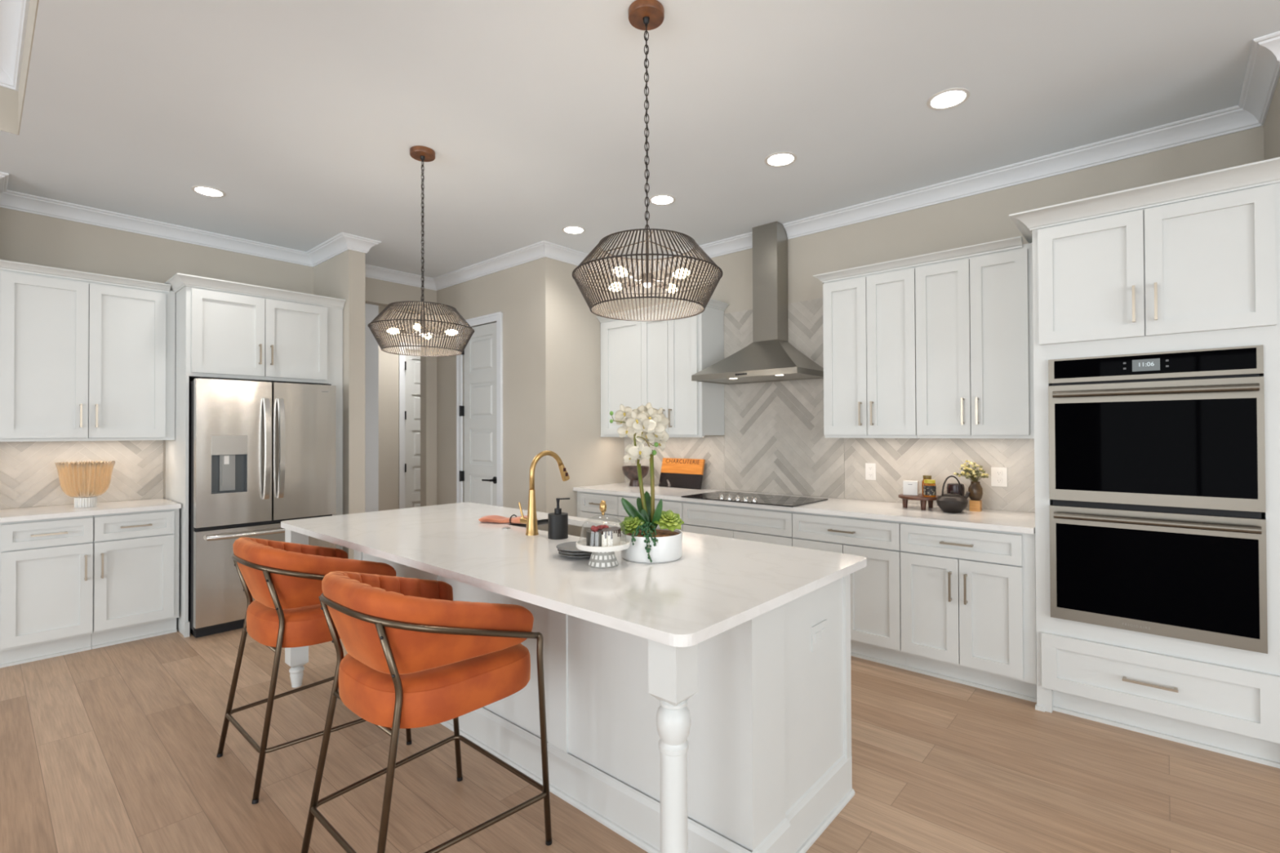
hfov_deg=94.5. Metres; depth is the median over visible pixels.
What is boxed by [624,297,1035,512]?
tile backsplash
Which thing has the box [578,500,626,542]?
glass dome
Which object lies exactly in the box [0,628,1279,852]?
floor
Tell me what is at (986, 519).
countertop
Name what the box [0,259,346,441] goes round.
upper cabinet
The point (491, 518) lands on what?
hand towel
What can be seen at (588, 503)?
base cabinet
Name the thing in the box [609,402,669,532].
orchid
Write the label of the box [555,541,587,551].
dinner plate
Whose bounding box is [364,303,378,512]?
wall
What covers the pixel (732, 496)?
cooktop
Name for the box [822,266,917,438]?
upper cabinet
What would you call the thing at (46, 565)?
base cabinet
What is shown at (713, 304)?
crown molding
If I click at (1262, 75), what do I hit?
crown molding
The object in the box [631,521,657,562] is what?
succulent
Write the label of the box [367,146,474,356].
pendant lamp
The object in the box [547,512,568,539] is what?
bottle
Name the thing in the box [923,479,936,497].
jar
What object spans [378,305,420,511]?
wall
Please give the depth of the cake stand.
2.13 m
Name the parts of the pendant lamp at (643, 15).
bulb, bulb, lamp arm, lamp arm, stem, cord, chain, lamp shade, lamp arm, lamp arm, bulb, bulb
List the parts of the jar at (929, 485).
lid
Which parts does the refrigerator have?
handle, freezer drawer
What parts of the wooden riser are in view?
leg, leg, leg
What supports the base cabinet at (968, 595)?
on the floor
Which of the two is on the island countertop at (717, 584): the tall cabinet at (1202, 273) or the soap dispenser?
the soap dispenser
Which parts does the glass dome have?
knob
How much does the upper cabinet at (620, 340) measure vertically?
1.081 m
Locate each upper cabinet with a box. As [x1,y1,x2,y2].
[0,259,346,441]
[600,315,643,437]
[640,305,724,437]
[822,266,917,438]
[915,242,1034,439]
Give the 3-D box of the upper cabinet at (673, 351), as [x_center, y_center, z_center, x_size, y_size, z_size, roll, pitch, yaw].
[0.349,-0.450,5.048,0.627,1.081,0.386,-1,-1,42]
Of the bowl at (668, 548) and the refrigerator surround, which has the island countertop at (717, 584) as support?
the bowl at (668, 548)
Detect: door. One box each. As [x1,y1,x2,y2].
[399,342,420,508]
[456,311,502,506]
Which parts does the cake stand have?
plate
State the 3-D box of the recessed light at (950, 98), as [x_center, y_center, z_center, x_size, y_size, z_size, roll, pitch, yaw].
[1.476,-1.567,2.831,0.184,0.006,0.184,-1,-1,42]
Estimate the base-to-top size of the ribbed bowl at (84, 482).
0.305 m
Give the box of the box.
[902,480,919,495]
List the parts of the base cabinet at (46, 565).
door, drawer, handle, handle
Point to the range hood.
(770, 357)
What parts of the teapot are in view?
handle, spout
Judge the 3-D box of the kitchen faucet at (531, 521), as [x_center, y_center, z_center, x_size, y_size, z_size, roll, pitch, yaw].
[-0.471,0.318,2.932,0.115,0.401,0.266,-1,-1,42]
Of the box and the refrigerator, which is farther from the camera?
the refrigerator
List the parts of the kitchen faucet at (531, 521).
lever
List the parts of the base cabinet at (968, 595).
door, handle, handle, drawer, handle, door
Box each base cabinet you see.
[0,515,93,667]
[91,508,179,648]
[577,491,619,522]
[617,495,684,531]
[682,501,794,546]
[792,511,906,669]
[900,521,1036,702]
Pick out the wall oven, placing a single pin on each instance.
(1157, 460)
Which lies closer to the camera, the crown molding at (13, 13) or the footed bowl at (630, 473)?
the crown molding at (13, 13)
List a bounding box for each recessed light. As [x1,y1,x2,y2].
[191,185,226,197]
[561,226,585,234]
[648,194,675,205]
[764,151,796,166]
[926,87,969,110]
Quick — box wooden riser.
[897,493,939,510]
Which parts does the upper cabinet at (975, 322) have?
door, handle, handle, door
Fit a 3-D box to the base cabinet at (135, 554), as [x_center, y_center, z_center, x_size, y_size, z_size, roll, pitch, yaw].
[-3.553,1.012,4.132,0.596,0.880,0.443,-1,-1,42]
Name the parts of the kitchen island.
leg, moulding, leg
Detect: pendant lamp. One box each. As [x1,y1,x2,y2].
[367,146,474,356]
[572,0,723,321]
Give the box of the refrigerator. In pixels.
[188,377,336,638]
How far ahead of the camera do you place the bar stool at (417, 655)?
1.79 m
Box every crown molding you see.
[0,0,30,91]
[0,171,752,290]
[595,297,729,322]
[782,31,1279,239]
[813,156,1279,283]
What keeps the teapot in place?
on the countertop at (986, 519)
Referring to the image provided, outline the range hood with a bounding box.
[691,221,823,384]
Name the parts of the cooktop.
knob, knob, knob, knob, knob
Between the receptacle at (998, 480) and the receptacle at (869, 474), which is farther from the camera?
the receptacle at (869, 474)
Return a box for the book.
[658,457,705,489]
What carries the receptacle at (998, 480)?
attached to the wall outlet at (998, 474)
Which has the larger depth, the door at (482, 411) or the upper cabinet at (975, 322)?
the door at (482, 411)
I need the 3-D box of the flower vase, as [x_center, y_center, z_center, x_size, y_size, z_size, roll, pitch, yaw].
[2.021,0.360,3.603,0.190,0.308,0.114,-1,-1,42]
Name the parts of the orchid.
flower, flower, flower, flower, flower, flower, flower, flower, flower, stem, flower, flower, flower, flower, flower, stem, flower, flower, flower, flower, flower, flower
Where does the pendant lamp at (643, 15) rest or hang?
hanging from the ceiling
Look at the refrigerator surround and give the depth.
4.35 m
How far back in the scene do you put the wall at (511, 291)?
5.38 m
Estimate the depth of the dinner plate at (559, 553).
2.30 m
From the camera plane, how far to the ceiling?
2.87 m
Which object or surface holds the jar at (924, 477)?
on the wooden riser
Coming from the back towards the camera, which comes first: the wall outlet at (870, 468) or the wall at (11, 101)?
the wall outlet at (870, 468)
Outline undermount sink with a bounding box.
[537,524,591,537]
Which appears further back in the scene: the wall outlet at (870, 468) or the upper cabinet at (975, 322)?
the wall outlet at (870, 468)
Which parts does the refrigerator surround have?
door, handle, handle, door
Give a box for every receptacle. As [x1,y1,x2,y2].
[867,465,872,471]
[867,472,873,477]
[995,470,1002,475]
[995,477,1002,484]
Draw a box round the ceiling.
[0,0,1279,278]
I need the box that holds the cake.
[586,524,621,546]
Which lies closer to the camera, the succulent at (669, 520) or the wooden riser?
the succulent at (669, 520)
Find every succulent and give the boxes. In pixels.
[619,515,644,534]
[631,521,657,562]
[653,509,684,532]
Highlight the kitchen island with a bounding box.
[284,528,854,852]
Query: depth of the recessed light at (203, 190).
3.87 m
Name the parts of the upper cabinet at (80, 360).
door, handle, handle, door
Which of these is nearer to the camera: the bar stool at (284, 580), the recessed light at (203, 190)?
the bar stool at (284, 580)
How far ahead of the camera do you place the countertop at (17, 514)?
3.87 m
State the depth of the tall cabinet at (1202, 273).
2.65 m
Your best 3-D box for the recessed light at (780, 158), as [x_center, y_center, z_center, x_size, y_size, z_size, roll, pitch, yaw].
[0.821,-1.558,3.453,0.184,0.006,0.184,-1,-1,42]
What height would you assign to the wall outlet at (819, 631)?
0.085 m
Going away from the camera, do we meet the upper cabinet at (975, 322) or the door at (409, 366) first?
the upper cabinet at (975, 322)
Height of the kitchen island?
0.879 m
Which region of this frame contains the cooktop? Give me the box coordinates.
[680,490,827,506]
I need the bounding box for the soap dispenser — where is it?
[547,497,569,539]
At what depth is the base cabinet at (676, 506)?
4.63 m
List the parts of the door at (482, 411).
panel, handle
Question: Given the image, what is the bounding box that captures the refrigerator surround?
[164,285,342,637]
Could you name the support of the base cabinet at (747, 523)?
on the floor
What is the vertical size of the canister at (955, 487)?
0.157 m
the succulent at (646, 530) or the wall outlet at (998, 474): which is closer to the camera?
the succulent at (646, 530)
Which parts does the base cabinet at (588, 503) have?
drawer, door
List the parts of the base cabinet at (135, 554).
handle, drawer, door, handle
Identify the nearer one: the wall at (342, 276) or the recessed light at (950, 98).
the recessed light at (950, 98)
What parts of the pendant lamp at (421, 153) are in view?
bulb, lamp arm, bulb, stem, lamp shade, cord, chain, lamp arm, bulb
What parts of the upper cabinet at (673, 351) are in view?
door, handle, door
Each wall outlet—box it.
[811,618,826,652]
[865,462,875,479]
[991,466,1007,486]
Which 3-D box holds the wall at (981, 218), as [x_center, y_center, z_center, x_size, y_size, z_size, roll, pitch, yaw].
[1.500,-0.061,4.366,4.545,2.990,0.120,-1,-1,42]
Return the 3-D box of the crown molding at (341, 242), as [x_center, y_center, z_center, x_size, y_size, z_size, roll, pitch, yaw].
[-1.943,-1.487,5.093,5.509,0.098,2.266,0,-1,-15]
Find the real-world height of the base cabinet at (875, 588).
0.880 m
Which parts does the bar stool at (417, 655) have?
leg, seat frame, leg, backrest, rail, seat, leg, leg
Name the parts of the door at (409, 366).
panel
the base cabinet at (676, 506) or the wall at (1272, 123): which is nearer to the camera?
the wall at (1272, 123)
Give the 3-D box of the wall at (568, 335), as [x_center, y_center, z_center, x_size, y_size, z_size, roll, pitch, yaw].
[-0.519,-0.043,5.424,0.120,2.990,0.980,-1,-1,42]
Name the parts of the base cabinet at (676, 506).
door, drawer, door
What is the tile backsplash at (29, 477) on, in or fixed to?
attached to the wall at (25, 237)
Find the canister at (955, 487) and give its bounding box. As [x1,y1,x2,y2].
[946,483,964,496]
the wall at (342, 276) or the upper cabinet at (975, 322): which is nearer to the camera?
the upper cabinet at (975, 322)
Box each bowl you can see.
[54,460,115,507]
[620,527,682,563]
[622,466,648,486]
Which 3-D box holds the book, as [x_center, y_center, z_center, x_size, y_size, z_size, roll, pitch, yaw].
[0.363,0.409,5.184,0.450,0.255,0.084,-1,-1,42]
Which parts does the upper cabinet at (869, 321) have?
door, handle, handle, door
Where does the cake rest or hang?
on the cake stand
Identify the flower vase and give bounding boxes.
[953,460,988,511]
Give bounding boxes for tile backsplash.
[0,440,163,509]
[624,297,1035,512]
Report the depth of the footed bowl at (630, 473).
5.29 m
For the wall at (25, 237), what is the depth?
4.55 m
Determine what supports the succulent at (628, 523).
on the bowl at (668, 548)
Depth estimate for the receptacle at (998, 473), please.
3.63 m
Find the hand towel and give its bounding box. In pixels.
[478,514,537,524]
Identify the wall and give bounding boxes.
[0,0,39,134]
[0,207,436,509]
[313,249,364,559]
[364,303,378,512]
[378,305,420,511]
[436,259,537,511]
[536,257,624,516]
[624,125,1263,512]
[1263,76,1279,159]
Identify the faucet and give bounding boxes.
[518,450,569,535]
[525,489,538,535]
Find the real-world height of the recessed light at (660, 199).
0.006 m
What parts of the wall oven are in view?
panel glass, control panel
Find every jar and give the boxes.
[921,475,931,495]
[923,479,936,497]
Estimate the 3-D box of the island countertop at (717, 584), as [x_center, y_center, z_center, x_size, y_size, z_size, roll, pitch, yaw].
[-0.559,0.533,2.794,2.833,0.030,1.190,-1,-1,42]
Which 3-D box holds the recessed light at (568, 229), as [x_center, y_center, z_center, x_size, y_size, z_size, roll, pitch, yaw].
[-0.521,-1.542,4.645,0.184,0.006,0.184,-1,-1,42]
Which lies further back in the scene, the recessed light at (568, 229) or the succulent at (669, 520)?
the recessed light at (568, 229)
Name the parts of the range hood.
filter panel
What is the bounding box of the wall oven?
[1048,344,1267,653]
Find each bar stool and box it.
[216,537,411,804]
[301,571,551,852]
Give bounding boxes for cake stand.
[575,537,630,568]
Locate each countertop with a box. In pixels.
[0,497,181,522]
[280,502,866,647]
[573,482,1035,533]
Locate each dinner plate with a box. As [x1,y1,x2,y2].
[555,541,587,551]
[557,548,591,555]
[558,551,591,558]
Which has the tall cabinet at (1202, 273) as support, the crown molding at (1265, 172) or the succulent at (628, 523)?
the crown molding at (1265, 172)
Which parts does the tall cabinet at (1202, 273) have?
door, handle, handle, handle, drawer, door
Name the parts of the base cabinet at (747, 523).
door, door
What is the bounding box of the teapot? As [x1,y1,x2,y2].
[936,475,970,513]
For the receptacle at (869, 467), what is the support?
attached to the wall outlet at (870, 468)
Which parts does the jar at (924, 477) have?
lid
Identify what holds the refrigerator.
on the floor
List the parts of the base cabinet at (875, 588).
door, handle, drawer, door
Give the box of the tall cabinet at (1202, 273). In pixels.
[1031,182,1279,768]
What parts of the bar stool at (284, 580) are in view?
leg, seat frame, leg, rail, seat, backrest, leg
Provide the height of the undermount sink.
0.223 m
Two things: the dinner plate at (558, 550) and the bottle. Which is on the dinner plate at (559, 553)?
the dinner plate at (558, 550)

